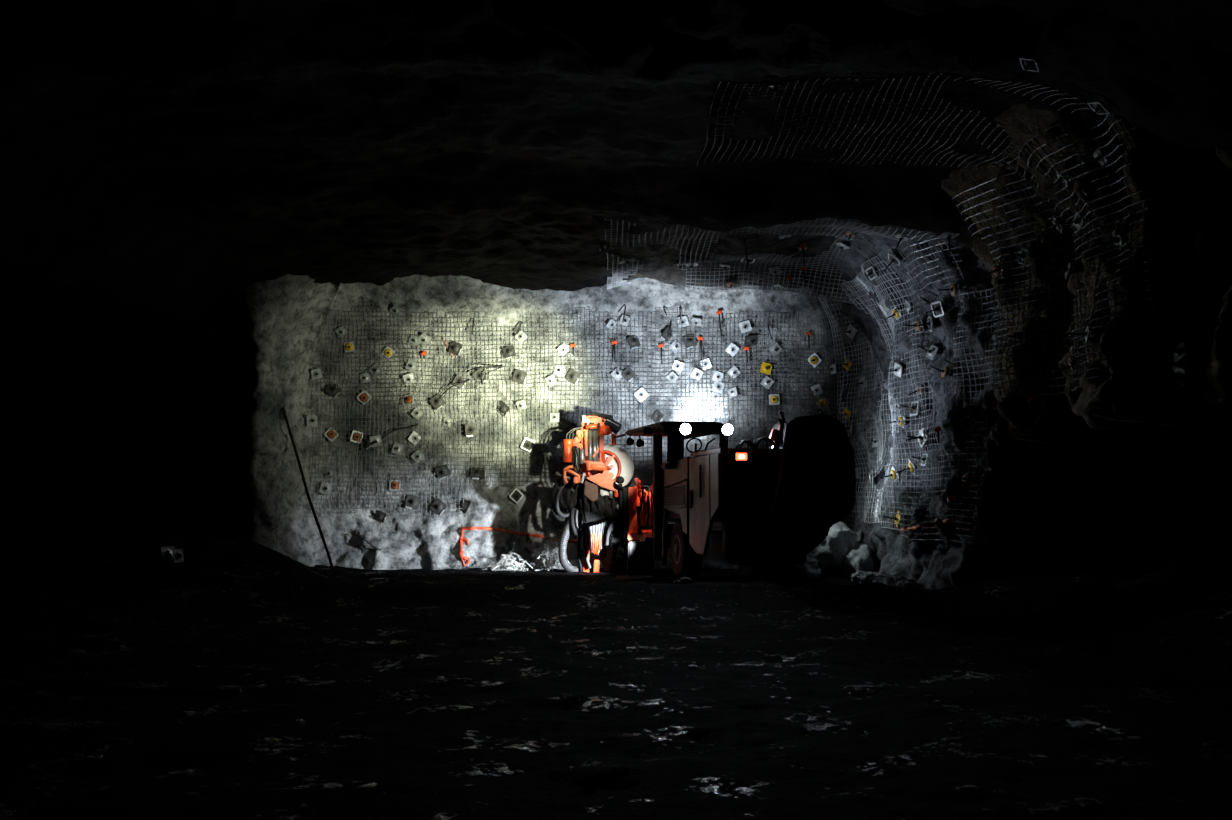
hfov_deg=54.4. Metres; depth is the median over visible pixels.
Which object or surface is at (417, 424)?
strand
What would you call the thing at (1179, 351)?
bolt
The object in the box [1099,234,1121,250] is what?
bolt
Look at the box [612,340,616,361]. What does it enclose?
bolt
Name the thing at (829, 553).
boulder
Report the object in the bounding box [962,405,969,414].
washer
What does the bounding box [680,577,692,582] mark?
rock
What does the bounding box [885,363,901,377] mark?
bolt
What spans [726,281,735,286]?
washer
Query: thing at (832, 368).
bolt
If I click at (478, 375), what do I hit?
bolt
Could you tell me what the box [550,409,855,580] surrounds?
rig
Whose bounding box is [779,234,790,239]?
bolt
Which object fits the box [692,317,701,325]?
bolt
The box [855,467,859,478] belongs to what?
bolt
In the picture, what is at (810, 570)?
boulder
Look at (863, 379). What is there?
bolt
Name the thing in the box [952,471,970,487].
bolt
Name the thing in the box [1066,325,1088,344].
bolt
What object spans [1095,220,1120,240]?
bolt
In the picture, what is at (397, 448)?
bolt
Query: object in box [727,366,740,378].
bolt
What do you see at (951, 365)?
washer
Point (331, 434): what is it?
washer
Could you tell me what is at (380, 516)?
bolt
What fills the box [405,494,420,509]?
bolt
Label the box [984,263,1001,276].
bolt
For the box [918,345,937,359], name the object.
bolt
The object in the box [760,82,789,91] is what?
bolt
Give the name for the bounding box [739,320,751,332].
bolt
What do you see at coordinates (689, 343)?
bolt
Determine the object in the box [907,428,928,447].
bolt
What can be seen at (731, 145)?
wire mesh
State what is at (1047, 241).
washer
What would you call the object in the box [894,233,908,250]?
bolt
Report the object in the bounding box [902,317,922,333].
bolt
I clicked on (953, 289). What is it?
washer
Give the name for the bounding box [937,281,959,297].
bolt
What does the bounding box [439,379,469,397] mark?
strand
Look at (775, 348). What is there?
bolt
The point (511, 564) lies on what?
rubble
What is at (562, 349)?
bolt
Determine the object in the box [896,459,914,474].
bolt
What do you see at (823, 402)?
washer
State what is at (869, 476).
bolt
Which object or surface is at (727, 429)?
work lamp
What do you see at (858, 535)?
bolt
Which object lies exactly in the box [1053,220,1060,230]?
washer
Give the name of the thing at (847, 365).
bolt
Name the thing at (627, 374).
bolt
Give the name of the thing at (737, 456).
tail lamp
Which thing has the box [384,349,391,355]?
washer
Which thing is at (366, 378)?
bolt
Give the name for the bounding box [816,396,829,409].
bolt
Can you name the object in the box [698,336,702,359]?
bolt
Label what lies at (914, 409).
bolt
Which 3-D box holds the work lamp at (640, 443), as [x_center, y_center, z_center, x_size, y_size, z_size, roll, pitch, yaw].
[0.524,0.640,25.343,0.142,0.290,0.178,-3,-5,35]
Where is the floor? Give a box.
[0,515,1231,819]
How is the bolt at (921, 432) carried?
attached to the wall at (1130, 462)
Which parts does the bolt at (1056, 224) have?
plate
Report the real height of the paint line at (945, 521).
0.325 m
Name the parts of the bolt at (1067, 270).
plate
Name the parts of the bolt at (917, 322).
plate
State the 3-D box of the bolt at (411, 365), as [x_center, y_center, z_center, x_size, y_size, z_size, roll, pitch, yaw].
[-4.819,-1.040,28.193,0.287,0.287,0.084,0,-4,-2]
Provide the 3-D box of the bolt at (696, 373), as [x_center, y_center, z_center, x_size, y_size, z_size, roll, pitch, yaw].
[1.907,-0.844,28.151,0.293,0.287,0.124,1,-4,-10]
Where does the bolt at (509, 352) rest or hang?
attached to the wire mesh at (361, 307)
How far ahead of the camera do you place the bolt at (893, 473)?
23.13 m
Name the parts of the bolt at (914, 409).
plate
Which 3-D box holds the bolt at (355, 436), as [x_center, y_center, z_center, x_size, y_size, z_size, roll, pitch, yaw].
[-6.036,0.628,27.905,0.313,0.314,0.091,2,-5,-26]
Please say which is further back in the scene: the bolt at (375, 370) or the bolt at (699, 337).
the bolt at (375, 370)
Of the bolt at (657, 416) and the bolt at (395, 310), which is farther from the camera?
the bolt at (657, 416)
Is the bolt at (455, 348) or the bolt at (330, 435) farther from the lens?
the bolt at (455, 348)
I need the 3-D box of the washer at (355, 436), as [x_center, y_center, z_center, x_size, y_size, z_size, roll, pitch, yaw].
[-6.039,0.629,27.910,0.189,0.189,0.044,18,-9,-24]
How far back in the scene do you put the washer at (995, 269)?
17.91 m
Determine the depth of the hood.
21.16 m
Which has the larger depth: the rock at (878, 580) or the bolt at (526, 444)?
the bolt at (526, 444)
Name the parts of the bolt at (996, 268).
plate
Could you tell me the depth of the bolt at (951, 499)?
20.60 m
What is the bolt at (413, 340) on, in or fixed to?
attached to the wire mesh at (361, 307)
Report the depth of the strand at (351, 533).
27.63 m
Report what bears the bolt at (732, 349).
attached to the wire mesh at (361, 307)
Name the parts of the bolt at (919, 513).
plate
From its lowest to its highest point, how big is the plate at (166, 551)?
0.300 m
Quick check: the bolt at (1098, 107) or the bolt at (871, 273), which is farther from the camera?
the bolt at (871, 273)
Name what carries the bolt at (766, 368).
attached to the wire mesh at (361, 307)
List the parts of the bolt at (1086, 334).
plate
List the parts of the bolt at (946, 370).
plate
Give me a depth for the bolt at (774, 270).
25.36 m
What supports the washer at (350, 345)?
in the bolt at (348, 346)
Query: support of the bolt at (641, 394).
attached to the wire mesh at (361, 307)
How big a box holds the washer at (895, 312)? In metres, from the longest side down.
0.176 x 0.176 x 0.041 m
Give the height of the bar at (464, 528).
0.400 m
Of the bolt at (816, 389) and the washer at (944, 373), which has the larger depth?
the bolt at (816, 389)
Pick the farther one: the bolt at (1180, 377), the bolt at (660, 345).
the bolt at (660, 345)
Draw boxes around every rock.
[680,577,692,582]
[851,570,865,582]
[860,571,884,582]
[872,578,883,582]
[883,572,907,585]
[896,579,920,588]
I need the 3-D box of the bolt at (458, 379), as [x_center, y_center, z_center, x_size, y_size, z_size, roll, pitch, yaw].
[-3.673,-0.675,28.183,0.353,0.353,0.100,1,-4,-18]
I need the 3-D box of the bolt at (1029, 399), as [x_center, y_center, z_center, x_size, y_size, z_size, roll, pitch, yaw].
[5.988,-0.100,17.321,0.141,0.251,0.053,0,-4,0]
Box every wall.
[0,274,331,561]
[288,275,829,569]
[814,102,1231,589]
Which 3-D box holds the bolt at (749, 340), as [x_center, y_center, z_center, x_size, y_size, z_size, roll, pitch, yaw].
[3.145,-1.598,27.993,0.336,0.307,0.204,1,-4,-16]
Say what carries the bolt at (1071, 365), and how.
attached to the wire mesh at (1079, 246)
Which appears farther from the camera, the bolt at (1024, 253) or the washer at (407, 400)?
the washer at (407, 400)
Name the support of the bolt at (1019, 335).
attached to the wire mesh at (1079, 246)
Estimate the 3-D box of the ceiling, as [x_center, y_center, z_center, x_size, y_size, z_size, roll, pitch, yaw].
[-4.000,-2.985,13.245,24.000,2.526,32.000,0,-4,0]
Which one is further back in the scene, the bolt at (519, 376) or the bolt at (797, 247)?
the bolt at (519, 376)
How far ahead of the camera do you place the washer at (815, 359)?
27.75 m
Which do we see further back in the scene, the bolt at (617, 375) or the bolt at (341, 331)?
the bolt at (617, 375)
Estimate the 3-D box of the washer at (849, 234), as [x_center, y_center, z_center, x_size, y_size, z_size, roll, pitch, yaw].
[4.412,-3.307,22.537,0.180,0.042,0.180,10,-22,29]
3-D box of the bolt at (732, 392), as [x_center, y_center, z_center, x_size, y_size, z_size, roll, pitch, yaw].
[2.719,-0.403,27.982,0.267,0.264,0.106,-2,-5,27]
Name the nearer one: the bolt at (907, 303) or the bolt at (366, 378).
the bolt at (907, 303)
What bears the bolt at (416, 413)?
attached to the wire mesh at (361, 307)
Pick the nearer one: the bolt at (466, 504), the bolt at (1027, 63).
the bolt at (1027, 63)
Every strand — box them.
[351,533,380,550]
[381,424,417,439]
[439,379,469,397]
[465,365,503,371]
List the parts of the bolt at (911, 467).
plate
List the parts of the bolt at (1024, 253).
plate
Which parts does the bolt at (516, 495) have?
plate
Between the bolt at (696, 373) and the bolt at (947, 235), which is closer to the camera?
the bolt at (947, 235)
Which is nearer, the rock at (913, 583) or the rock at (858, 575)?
the rock at (913, 583)
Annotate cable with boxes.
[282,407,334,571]
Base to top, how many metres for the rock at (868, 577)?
0.350 m
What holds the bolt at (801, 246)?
hanging from the ceiling
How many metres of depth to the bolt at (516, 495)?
28.01 m
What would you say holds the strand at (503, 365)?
attached to the wire mesh at (361, 307)
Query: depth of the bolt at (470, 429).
28.13 m
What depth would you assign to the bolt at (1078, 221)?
15.32 m
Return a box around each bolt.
[307,415,316,426]
[311,369,321,378]
[319,482,331,494]
[323,467,335,478]
[324,427,337,441]
[325,382,341,397]
[335,326,347,336]
[344,341,354,351]
[350,430,362,443]
[357,390,370,403]
[360,373,370,382]
[362,435,374,449]
[369,363,382,377]
[370,435,381,446]
[374,510,385,522]
[382,346,394,357]
[389,480,400,490]
[390,305,401,315]
[391,443,403,454]
[402,394,413,405]
[403,373,413,384]
[405,360,417,371]
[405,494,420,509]
[408,431,420,444]
[410,335,419,344]
[411,407,422,419]
[411,450,424,462]
[417,333,430,344]
[429,394,445,409]
[430,498,446,515]
[435,464,450,479]
[442,417,452,427]
[448,341,461,355]
[452,374,466,388]
[457,498,470,513]
[465,424,476,436]
[471,467,484,478]
[472,368,488,383]
[497,401,509,416]
[502,345,515,358]
[509,488,523,503]
[512,369,526,383]
[515,330,526,342]
[516,400,526,409]
[520,437,534,451]
[546,375,556,385]
[550,413,559,421]
[554,365,564,375]
[557,344,568,355]
[565,369,580,383]
[606,319,616,329]
[611,368,622,380]
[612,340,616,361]
[619,258,634,263]
[619,314,629,325]
[621,367,635,381]
[627,335,640,348]
[634,388,648,401]
[651,410,663,422]
[658,344,663,363]
[661,326,671,341]
[666,371,677,382]
[669,340,680,353]
[672,360,683,371]
[677,316,688,326]
[682,334,696,348]
[684,263,698,267]
[691,368,702,379]
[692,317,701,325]
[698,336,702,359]
[700,358,711,369]
[712,371,722,381]
[712,381,724,392]
[716,310,721,328]
[720,264,730,268]
[723,279,737,287]
[725,343,738,355]
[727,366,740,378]
[728,387,737,397]
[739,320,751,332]
[741,258,755,262]
[744,335,756,347]
[744,347,748,362]
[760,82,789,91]
[760,362,771,374]
[760,376,773,388]
[768,266,782,274]
[768,342,781,355]
[769,394,779,404]
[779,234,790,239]
[785,250,800,258]
[795,244,809,250]
[799,243,805,263]
[801,267,806,283]
[805,332,810,347]
[808,353,821,366]
[811,384,822,395]
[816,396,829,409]
[829,364,835,373]
[836,242,849,248]
[842,408,850,419]
[843,358,851,370]
[845,230,857,239]
[845,324,856,338]
[854,530,860,540]
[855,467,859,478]
[857,376,867,389]
[863,471,871,484]
[865,266,877,279]
[871,437,880,447]
[880,466,897,480]
[882,511,900,526]
[883,252,900,271]
[884,307,900,319]
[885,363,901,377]
[889,414,905,427]
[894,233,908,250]
[894,299,909,312]
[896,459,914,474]
[900,401,919,415]
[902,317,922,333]
[905,430,924,440]
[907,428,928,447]
[908,383,924,395]
[911,453,927,465]
[913,507,929,523]
[914,316,933,331]
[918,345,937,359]
[925,301,944,317]
[925,515,943,530]
[930,365,950,379]
[934,426,941,442]
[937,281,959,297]
[938,232,959,254]
[944,357,960,372]
[947,496,954,506]
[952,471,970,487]
[957,402,973,416]
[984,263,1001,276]
[995,161,1012,180]
[1006,329,1024,345]
[1007,248,1028,264]
[1019,56,1039,80]
[1025,395,1034,411]
[1040,216,1062,234]
[1046,170,1068,189]
[1049,262,1070,279]
[1054,357,1076,373]
[1061,211,1083,230]
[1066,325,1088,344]
[1076,180,1096,200]
[1082,149,1107,167]
[1087,100,1110,124]
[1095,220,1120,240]
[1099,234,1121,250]
[1158,365,1187,386]
[1161,341,1186,362]
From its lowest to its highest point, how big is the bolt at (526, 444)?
0.352 m
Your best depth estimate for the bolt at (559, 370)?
27.98 m
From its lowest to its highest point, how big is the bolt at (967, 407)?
0.263 m
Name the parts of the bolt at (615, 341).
rod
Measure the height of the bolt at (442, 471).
0.356 m
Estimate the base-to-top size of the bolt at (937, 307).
0.278 m
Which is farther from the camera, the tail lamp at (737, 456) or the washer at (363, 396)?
the washer at (363, 396)
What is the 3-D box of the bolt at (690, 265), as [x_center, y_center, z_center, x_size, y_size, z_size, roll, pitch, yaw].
[1.577,-3.025,25.073,0.251,0.108,0.249,-2,-5,31]
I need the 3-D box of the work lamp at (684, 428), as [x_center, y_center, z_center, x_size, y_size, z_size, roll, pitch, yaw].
[1.301,0.360,22.432,0.241,0.241,0.194,0,-4,0]
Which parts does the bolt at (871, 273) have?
plate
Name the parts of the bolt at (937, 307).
plate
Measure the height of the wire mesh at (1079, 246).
5.464 m
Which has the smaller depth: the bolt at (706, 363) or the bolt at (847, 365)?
the bolt at (847, 365)
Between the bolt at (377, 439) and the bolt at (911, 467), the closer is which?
the bolt at (911, 467)
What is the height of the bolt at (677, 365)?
0.277 m
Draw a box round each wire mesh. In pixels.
[308,302,835,517]
[593,217,952,303]
[696,72,1091,169]
[818,114,1184,549]
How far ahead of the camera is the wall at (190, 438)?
29.03 m
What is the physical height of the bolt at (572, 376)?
0.366 m
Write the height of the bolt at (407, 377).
0.294 m
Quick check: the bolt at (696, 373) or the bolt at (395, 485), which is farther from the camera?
the bolt at (696, 373)
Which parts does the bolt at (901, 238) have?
plate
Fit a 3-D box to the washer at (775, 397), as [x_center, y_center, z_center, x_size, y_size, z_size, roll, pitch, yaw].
[3.683,-0.244,27.899,0.187,0.187,0.043,-2,-3,13]
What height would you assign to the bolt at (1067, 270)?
0.247 m
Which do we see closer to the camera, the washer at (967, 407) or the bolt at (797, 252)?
the washer at (967, 407)
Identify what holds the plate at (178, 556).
on the floor
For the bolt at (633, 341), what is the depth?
28.02 m
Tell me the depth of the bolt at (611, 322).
27.85 m
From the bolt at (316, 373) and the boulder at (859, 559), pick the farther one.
the bolt at (316, 373)
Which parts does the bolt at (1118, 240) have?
plate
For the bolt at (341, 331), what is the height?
0.258 m
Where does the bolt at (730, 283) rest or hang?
attached to the wire mesh at (765, 258)
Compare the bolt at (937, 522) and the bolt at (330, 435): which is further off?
the bolt at (330, 435)
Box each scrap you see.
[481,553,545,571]
[529,531,569,570]
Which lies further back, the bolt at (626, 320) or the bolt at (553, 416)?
the bolt at (553, 416)
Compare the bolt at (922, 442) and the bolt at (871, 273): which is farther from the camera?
the bolt at (871, 273)
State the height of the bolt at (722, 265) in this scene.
0.093 m
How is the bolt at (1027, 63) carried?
attached to the ceiling
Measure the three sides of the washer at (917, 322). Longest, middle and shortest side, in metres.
0.201 x 0.201 x 0.046 m
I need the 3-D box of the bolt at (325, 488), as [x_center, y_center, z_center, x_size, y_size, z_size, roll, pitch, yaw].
[-6.703,1.812,27.684,0.298,0.298,0.094,2,-5,-26]
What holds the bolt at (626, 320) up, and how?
attached to the wire mesh at (361, 307)
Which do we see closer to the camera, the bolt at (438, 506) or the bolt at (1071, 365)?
the bolt at (1071, 365)
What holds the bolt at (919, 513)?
attached to the wire mesh at (1079, 246)
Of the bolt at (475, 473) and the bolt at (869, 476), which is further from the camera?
the bolt at (475, 473)
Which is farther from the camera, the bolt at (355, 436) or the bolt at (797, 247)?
the bolt at (355, 436)
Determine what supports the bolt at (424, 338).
attached to the wire mesh at (361, 307)
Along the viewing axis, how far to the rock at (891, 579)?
21.66 m
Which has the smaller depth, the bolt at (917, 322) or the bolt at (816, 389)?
the bolt at (917, 322)
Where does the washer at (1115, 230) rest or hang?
in the bolt at (1116, 229)
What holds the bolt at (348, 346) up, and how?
attached to the wire mesh at (361, 307)
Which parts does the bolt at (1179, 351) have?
plate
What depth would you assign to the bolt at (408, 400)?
28.12 m
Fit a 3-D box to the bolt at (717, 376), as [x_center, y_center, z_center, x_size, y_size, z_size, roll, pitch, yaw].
[2.393,-0.779,28.094,0.285,0.284,0.102,0,-4,-5]
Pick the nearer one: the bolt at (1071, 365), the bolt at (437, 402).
the bolt at (1071, 365)
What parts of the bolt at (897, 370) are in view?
plate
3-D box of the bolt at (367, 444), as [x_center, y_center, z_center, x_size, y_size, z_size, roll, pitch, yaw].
[-5.785,0.741,27.909,0.388,0.385,0.157,0,-4,4]
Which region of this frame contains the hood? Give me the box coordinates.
[691,448,781,456]
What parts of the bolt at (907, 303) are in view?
plate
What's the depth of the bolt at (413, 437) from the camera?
28.02 m
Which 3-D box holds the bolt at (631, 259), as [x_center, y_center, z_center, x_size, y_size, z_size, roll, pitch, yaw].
[0.228,-3.054,24.578,0.254,0.119,0.259,2,-4,-21]
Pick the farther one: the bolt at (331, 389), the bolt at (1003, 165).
the bolt at (331, 389)
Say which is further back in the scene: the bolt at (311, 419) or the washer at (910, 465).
the bolt at (311, 419)
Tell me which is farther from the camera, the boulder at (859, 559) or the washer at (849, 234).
the boulder at (859, 559)
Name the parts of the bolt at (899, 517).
plate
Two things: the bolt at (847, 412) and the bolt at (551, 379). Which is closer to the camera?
the bolt at (847, 412)
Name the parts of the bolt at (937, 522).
plate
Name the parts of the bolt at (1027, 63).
plate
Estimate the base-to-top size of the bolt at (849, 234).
0.211 m
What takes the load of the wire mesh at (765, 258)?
attached to the ceiling
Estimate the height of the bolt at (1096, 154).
0.232 m
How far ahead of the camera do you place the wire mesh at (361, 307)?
28.04 m
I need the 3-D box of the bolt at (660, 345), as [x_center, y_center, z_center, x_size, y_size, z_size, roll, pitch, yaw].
[1.058,-1.323,28.057,0.141,0.481,0.053,0,-4,0]
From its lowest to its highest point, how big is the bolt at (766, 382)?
0.319 m
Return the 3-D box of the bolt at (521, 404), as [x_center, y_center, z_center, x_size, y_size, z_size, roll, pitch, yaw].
[-2.216,-0.116,28.029,0.251,0.240,0.119,-1,-4,17]
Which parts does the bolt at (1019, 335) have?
plate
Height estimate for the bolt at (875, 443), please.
0.222 m
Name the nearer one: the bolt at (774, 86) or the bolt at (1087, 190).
the bolt at (774, 86)
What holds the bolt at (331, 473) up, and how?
attached to the wire mesh at (361, 307)
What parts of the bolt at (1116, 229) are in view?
plate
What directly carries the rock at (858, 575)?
on the floor
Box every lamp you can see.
[616,476,624,489]
[626,435,633,445]
[636,436,643,446]
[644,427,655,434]
[679,423,691,434]
[721,423,733,435]
[733,452,747,461]
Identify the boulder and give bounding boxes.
[785,556,820,580]
[807,522,856,574]
[840,545,872,576]
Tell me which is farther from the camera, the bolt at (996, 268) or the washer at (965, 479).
the washer at (965, 479)
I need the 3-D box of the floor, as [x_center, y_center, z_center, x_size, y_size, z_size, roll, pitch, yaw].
[-4.000,1.718,12.911,24.000,1.944,32.000,0,-4,0]
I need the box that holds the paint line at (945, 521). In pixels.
[900,518,949,531]
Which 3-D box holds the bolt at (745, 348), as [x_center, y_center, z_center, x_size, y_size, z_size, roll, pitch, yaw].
[3.052,-1.296,28.016,0.132,0.372,0.053,0,-4,0]
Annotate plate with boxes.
[160,546,174,563]
[173,549,183,562]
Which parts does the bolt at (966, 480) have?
plate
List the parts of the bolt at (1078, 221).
plate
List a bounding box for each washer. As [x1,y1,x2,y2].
[327,430,334,437]
[345,343,352,350]
[353,433,360,440]
[360,393,367,401]
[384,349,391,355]
[391,481,398,488]
[404,396,411,403]
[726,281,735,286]
[770,395,777,403]
[810,356,818,363]
[818,399,826,406]
[846,231,854,236]
[891,470,895,478]
[893,310,898,317]
[908,462,913,472]
[914,320,920,330]
[934,518,940,527]
[941,367,947,376]
[950,284,956,294]
[950,360,958,368]
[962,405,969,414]
[962,474,968,483]
[992,266,999,274]
[1041,237,1051,248]
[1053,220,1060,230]
[1068,360,1074,371]
[1112,223,1118,235]
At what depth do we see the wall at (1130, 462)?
18.14 m
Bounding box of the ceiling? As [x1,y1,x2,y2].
[0,0,1231,352]
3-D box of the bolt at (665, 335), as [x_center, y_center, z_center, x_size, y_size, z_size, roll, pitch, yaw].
[1.206,-1.777,28.008,0.175,0.342,0.360,-3,-5,35]
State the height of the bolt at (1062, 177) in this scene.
0.250 m
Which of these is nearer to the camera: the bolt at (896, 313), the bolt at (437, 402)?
the bolt at (896, 313)
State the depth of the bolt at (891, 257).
22.00 m
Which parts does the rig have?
clamp arm, plate, carousel arm, motor, canopy post, plate, panel, seat, grille panel, window sill panel, arch panel, door handle, engine door, panel, canopy post, edge rail, reel arm, scuffed plate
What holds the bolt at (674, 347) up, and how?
attached to the wire mesh at (361, 307)
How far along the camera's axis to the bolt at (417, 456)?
27.90 m
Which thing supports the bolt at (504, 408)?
attached to the wire mesh at (361, 307)
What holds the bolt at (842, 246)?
attached to the wire mesh at (765, 258)
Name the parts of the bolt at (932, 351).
plate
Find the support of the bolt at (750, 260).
attached to the wire mesh at (765, 258)
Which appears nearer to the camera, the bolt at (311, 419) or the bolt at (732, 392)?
the bolt at (311, 419)
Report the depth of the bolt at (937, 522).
20.84 m
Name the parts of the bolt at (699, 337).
rod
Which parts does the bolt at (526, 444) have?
plate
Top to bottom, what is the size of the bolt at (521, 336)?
0.304 m
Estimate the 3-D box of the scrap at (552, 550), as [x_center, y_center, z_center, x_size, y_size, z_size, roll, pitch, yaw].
[-1.445,3.233,27.122,0.879,0.991,1.055,-3,-5,33]
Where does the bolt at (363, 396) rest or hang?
attached to the wire mesh at (361, 307)
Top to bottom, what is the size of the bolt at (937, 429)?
0.309 m
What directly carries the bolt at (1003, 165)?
attached to the wire mesh at (731, 145)
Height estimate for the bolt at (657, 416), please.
0.333 m
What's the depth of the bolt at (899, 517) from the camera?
23.26 m
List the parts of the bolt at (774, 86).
plate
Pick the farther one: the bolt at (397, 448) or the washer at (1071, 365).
the bolt at (397, 448)
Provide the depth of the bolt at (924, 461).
22.08 m
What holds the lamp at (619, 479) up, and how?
attached to the rig
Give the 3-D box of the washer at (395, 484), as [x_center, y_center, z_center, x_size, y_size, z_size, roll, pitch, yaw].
[-5.143,1.749,27.848,0.181,0.181,0.042,0,-15,-5]
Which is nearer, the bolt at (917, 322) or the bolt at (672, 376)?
the bolt at (917, 322)
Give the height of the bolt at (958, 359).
0.266 m
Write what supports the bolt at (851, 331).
attached to the wire mesh at (1079, 246)
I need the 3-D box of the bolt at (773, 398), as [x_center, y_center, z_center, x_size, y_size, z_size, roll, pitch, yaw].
[3.672,-0.248,27.852,0.245,0.246,0.168,-1,-4,14]
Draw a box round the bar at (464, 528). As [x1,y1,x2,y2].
[461,527,576,542]
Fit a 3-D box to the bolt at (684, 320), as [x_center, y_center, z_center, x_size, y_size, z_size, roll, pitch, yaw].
[1.557,-2.060,27.910,0.272,0.242,0.148,-1,-4,18]
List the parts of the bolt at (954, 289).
plate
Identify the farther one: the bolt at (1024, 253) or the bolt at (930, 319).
the bolt at (930, 319)
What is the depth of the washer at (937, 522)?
20.84 m
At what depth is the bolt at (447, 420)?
28.21 m
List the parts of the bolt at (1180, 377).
plate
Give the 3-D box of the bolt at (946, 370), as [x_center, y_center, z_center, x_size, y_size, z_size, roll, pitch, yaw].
[5.673,-0.657,20.965,0.358,0.280,0.256,-1,-4,10]
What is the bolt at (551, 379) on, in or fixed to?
attached to the wire mesh at (361, 307)
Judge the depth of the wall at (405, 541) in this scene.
27.99 m
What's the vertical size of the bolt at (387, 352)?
0.294 m
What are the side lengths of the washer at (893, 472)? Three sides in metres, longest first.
0.190 x 0.190 x 0.044 m
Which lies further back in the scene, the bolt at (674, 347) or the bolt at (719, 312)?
the bolt at (674, 347)
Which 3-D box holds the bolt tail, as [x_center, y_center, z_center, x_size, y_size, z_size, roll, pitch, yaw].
[2.466,-2.917,22.651,0.107,0.636,0.039,-1,-4,13]
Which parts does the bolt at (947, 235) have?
plate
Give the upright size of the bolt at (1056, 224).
0.259 m
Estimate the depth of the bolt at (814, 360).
27.76 m
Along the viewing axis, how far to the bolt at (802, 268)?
25.30 m
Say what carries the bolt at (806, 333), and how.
attached to the wire mesh at (361, 307)
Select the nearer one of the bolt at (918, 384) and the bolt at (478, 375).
the bolt at (918, 384)
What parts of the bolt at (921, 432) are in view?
plate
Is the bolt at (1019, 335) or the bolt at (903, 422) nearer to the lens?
the bolt at (1019, 335)
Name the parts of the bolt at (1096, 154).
plate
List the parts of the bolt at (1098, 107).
plate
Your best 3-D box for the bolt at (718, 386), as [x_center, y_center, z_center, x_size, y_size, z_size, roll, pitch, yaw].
[2.402,-0.544,28.089,0.299,0.299,0.105,-1,-4,7]

